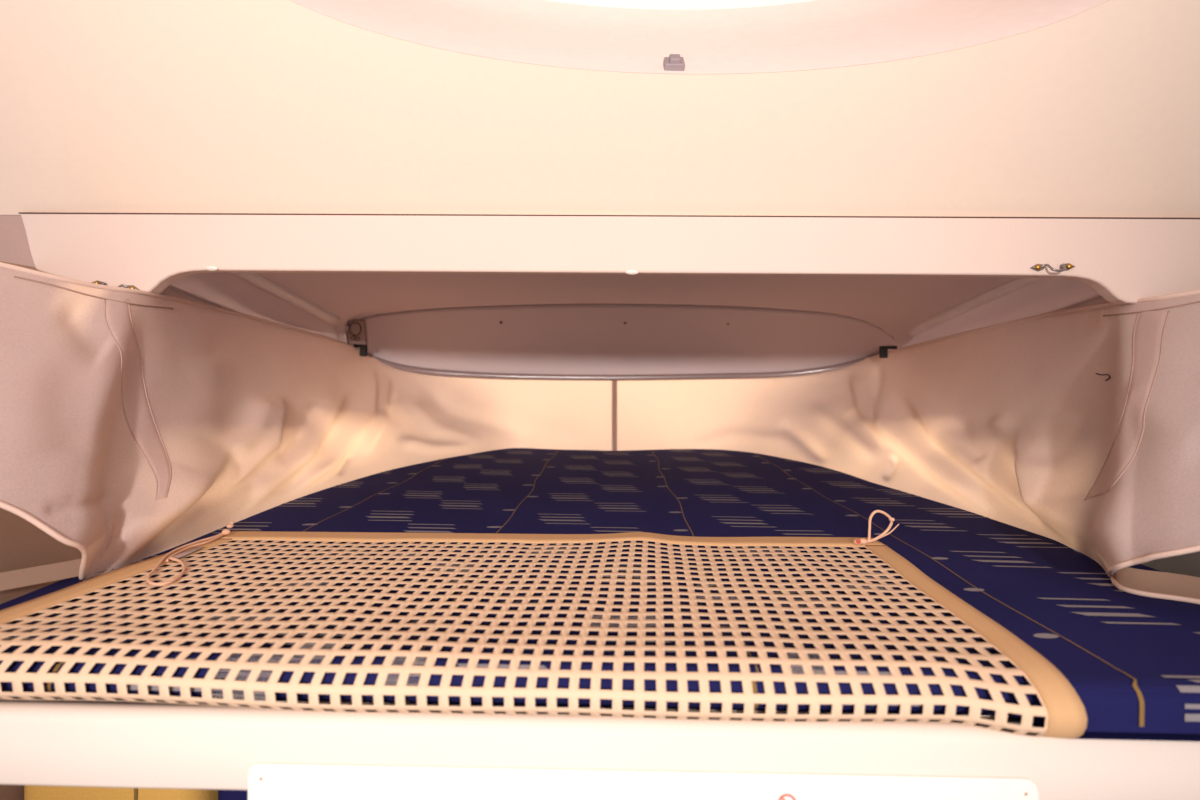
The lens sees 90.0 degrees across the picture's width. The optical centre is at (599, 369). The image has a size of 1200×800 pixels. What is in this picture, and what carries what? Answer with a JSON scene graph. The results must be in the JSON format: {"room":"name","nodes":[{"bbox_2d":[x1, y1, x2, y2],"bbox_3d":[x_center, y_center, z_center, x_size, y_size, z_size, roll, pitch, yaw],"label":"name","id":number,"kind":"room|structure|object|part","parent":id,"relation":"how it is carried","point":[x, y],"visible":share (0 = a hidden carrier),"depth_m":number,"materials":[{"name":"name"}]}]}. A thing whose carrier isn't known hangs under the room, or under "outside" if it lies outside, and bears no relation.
{"room":"camper van interior","nodes":[
{"label":"camper van interior","id":0,"kind":"room"},
{"bbox_2d":[0,261,350,799],"bbox_3d":[-0.861,0.331,1.249,0.240,1.164,1.940,0,0,1],"label":"wall","id":1,"kind":"structure","parent":0,"point":[228,291],"depth_m":1.18,"materials":[{"name":"plastic"}]},
{"bbox_2d":[231,273,339,325],"bbox_3d":[-0.765,-0.189,1.417,0.032,0.125,0.605,0,0,1],"label":"trim","id":2,"kind":"structure","parent":1,"relation":"attached to","point":[255,279],"depth_m":1.45,"materials":[{"name":"plastic"}]},
{"bbox_2d":[346,320,367,344],"bbox_3d":[-0.735,-0.113,1.805,0.077,0.078,0.024,0,0,10],"label":"wall socket","id":3,"kind":"object","parent":1,"relation":"attached to","point":[357,334],"visible":1,"depth_m":1.80,"materials":[{"name":"plastic"}]},
{"bbox_2d":[0,699,1199,799],"bbox_3d":[0.026,0.352,1.334,1.720,0.071,1.592,0,0,1],"label":"bed frame","id":4,"kind":"structure","parent":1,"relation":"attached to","point":[73,743],"depth_m":0.54,"materials":[{"name":"painted metal"},{"name":"plastic"}]},
{"bbox_2d":[0,510,1086,738],"bbox_3d":[-0.099,0.263,0.752,1.101,0.109,0.478,0,0,1],"label":"safety net","id":5,"kind":"object","parent":4,"relation":"attached to","point":[1064,713],"visible":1,"depth_m":0.60,"materials":[{"name":"fabric"}]},
{"bbox_3d":[-0.571,0.255,0.823,0.048,0.005,0.239,0,0,-18],"label":"cord","id":6,"kind":"part","parent":5,"relation":"part of","materials":[{"name":"beige fabric"}]},
{"bbox_3d":[0.424,0.239,0.912,0.063,0.053,0.004,0,0,0],"label":"cord","id":7,"kind":"part","parent":5,"relation":"part of","materials":[{"name":"beige fabric"}]},
{"bbox_2d":[0,448,1199,741],"bbox_3d":[0.072,0.292,1.328,1.490,0.047,1.607,0,0,1],"label":"mattress","id":8,"kind":"object","parent":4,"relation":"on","point":[1132,661],"visible":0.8,"depth_m":0.80,"materials":[{"name":"blue fabric"}]},
{"bbox_2d":[248,763,1038,799],"bbox_3d":[0.033,0.408,0.535,0.705,0.104,0.004,0,0,1],"label":"plate","id":9,"kind":"object","parent":4,"relation":"attached to","point":[266,781],"visible":1,"depth_m":0.54,"materials":[{"name":"plastic"}]},
{"bbox_2d":[0,0,1199,217],"bbox_3d":[0.019,-0.672,0.612,2.700,0.827,0.799,0,0,1],"label":"ceiling","id":10,"kind":"structure","parent":0,"point":[107,106],"depth_m":0.91,"materials":[{"name":"plastic"},{"name":"painted metal"}]},
{"bbox_2d":[291,0,1108,73],"bbox_3d":[0.116,-0.645,0.830,1.249,0.449,0.445,0,0,1],"label":"window","id":11,"kind":"structure","parent":10,"relation":"attached to","point":[635,36],"depth_m":0.94,"materials":[{"name":"plastic"}]},
{"bbox_2d":[663,54,684,70],"bbox_3d":[0.107,-0.443,0.869,0.030,0.029,0.034,0,0,1],"label":"latch","id":12,"kind":"object","parent":11,"relation":"attached to","point":[674,62],"visible":1,"depth_m":0.86,"materials":[{"name":"white plastic"}]},
{"bbox_3d":[0.119,-0.750,0.939,1.139,0.238,0.228,0,0,1],"label":"pane","id":13,"kind":"part","parent":11,"relation":"part of","materials":[{"name":"white plastic"}]},
{"bbox_2d":[19,212,1199,304],"bbox_3d":[0.097,-0.187,1.003,2.178,0.144,0.047,0,0,1],"label":"header panel","id":14,"kind":"object","parent":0,"point":[1126,260],"depth_m":1.00,"materials":[{"name":"plastic"}]},
{"bbox_2d":[0,215,34,266],"bbox_3d":[-1.151,-0.142,1.040,0.550,0.305,0.001,0,0,1],"label":"trim","id":15,"kind":"structure","parent":14,"relation":"attached to","point":[14,245],"depth_m":1.04,"materials":[{"name":"white plastic"}]},
{"bbox_3d":[-0.821,-0.141,1.009,0.083,0.020,0.018,0,0,1],"label":"strap bracket","id":16,"kind":"part","parent":14,"relation":"part of","materials":[{"name":"silver metal"}]},
{"bbox_3d":[0.716,-0.168,0.982,0.023,0.012,0.004,0,0,1],"label":"foot plate","id":17,"kind":"part","parent":14,"relation":"part of","materials":[{"name":"metal"}]},
{"bbox_3d":[0.741,-0.167,0.974,0.072,0.017,0.018,0,0,1],"label":"strap bracket","id":18,"kind":"part","parent":14,"relation":"part of","materials":[{"name":"silver metal"}]},
{"bbox_2d":[352,304,901,374],"bbox_3d":[0.066,-0.095,1.950,1.724,0.234,0.282,0,0,1],"label":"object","id":19,"kind":"structure","parent":0,"point":[572,339],"depth_m":2.00,"materials":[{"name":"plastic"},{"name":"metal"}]},
{"bbox_2d":[353,345,896,380],"bbox_3d":[0.077,-0.020,1.950,1.699,0.118,0.283,0,0,1],"label":"track","id":20,"kind":"object","parent":19,"relation":"attached to","point":[883,350],"visible":0.97,"depth_m":2.05,"materials":[{"name":"plastic"}]},
{"bbox_2d":[0,262,617,590],"bbox_3d":[-0.586,0.053,1.485,0.673,0.431,1.655,0,0,27],"label":"curtain","id":21,"kind":"object","parent":20,"relation":"hanging from","point":[135,425],"visible":0.99,"depth_m":1.02,"materials":[{"name":"fabric"}]},
{"bbox_2d":[612,290,1199,604],"bbox_3d":[0.674,0.072,1.488,0.747,0.415,1.605,0,0,-23],"label":"curtain","id":22,"kind":"object","parent":20,"relation":"hanging from","point":[1078,428],"visible":1,"depth_m":1.14,"materials":[{"name":"fabric"}]},
{"bbox_2d":[257,273,1015,346],"bbox_3d":[0.056,-0.166,1.476,1.721,0.237,0.898,0,0,1],"label":"ceiling","id":23,"kind":"structure","parent":0,"point":[895,305],"depth_m":1.65,"materials":[{"name":"plastic"}]},
{"bbox_2d":[905,278,1107,346],"bbox_3d":[0.946,0.086,1.594,0.140,0.644,1.172,0,0,1],"label":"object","id":24,"kind":"structure","parent":0,"point":[1045,295],"depth_m":1.32,"materials":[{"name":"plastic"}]},
{"bbox_2d":[909,277,1042,335],"bbox_3d":[0.905,-0.167,1.431,0.033,0.141,0.705,0,0,1],"label":"trim","id":25,"kind":"structure","parent":24,"relation":"attached to","point":[1012,285],"depth_m":1.44,"materials":[{"name":"plastic"}]},
{"bbox_2d":[1141,551,1199,576],"bbox_3d":[0.943,0.385,0.614,0.335,1.087,0.750,0,0,1],"label":"wall","id":26,"kind":"structure","parent":0,"point":[1186,564],"depth_m":0.81,"materials":[{"name":"grey carpet"}]},
{"label":"floor","id":27,"kind":"structure","parent":0,"visible":0},
{"bbox_2d":[24,785,217,799],"bbox_3d":[-0.625,0.675,0.953,0.236,0.440,0.403,0,0,1],"label":"seat cushion","id":28,"kind":"object","parent":27,"relation":"on","point":[31,792],"visible":0.02,"depth_m":0.76,"materials":[{"name":"fabric"}]},
{"bbox_2d":[218,790,247,799],"bbox_3d":[-0.304,0.677,0.967,0.394,0.440,0.400,0,0,1],"label":"seat cushion","id":29,"kind":"object","parent":27,"relation":"on","point":[222,794],"visible":0.02,"depth_m":0.77,"materials":[{"name":"blue fabric"}]}
]}

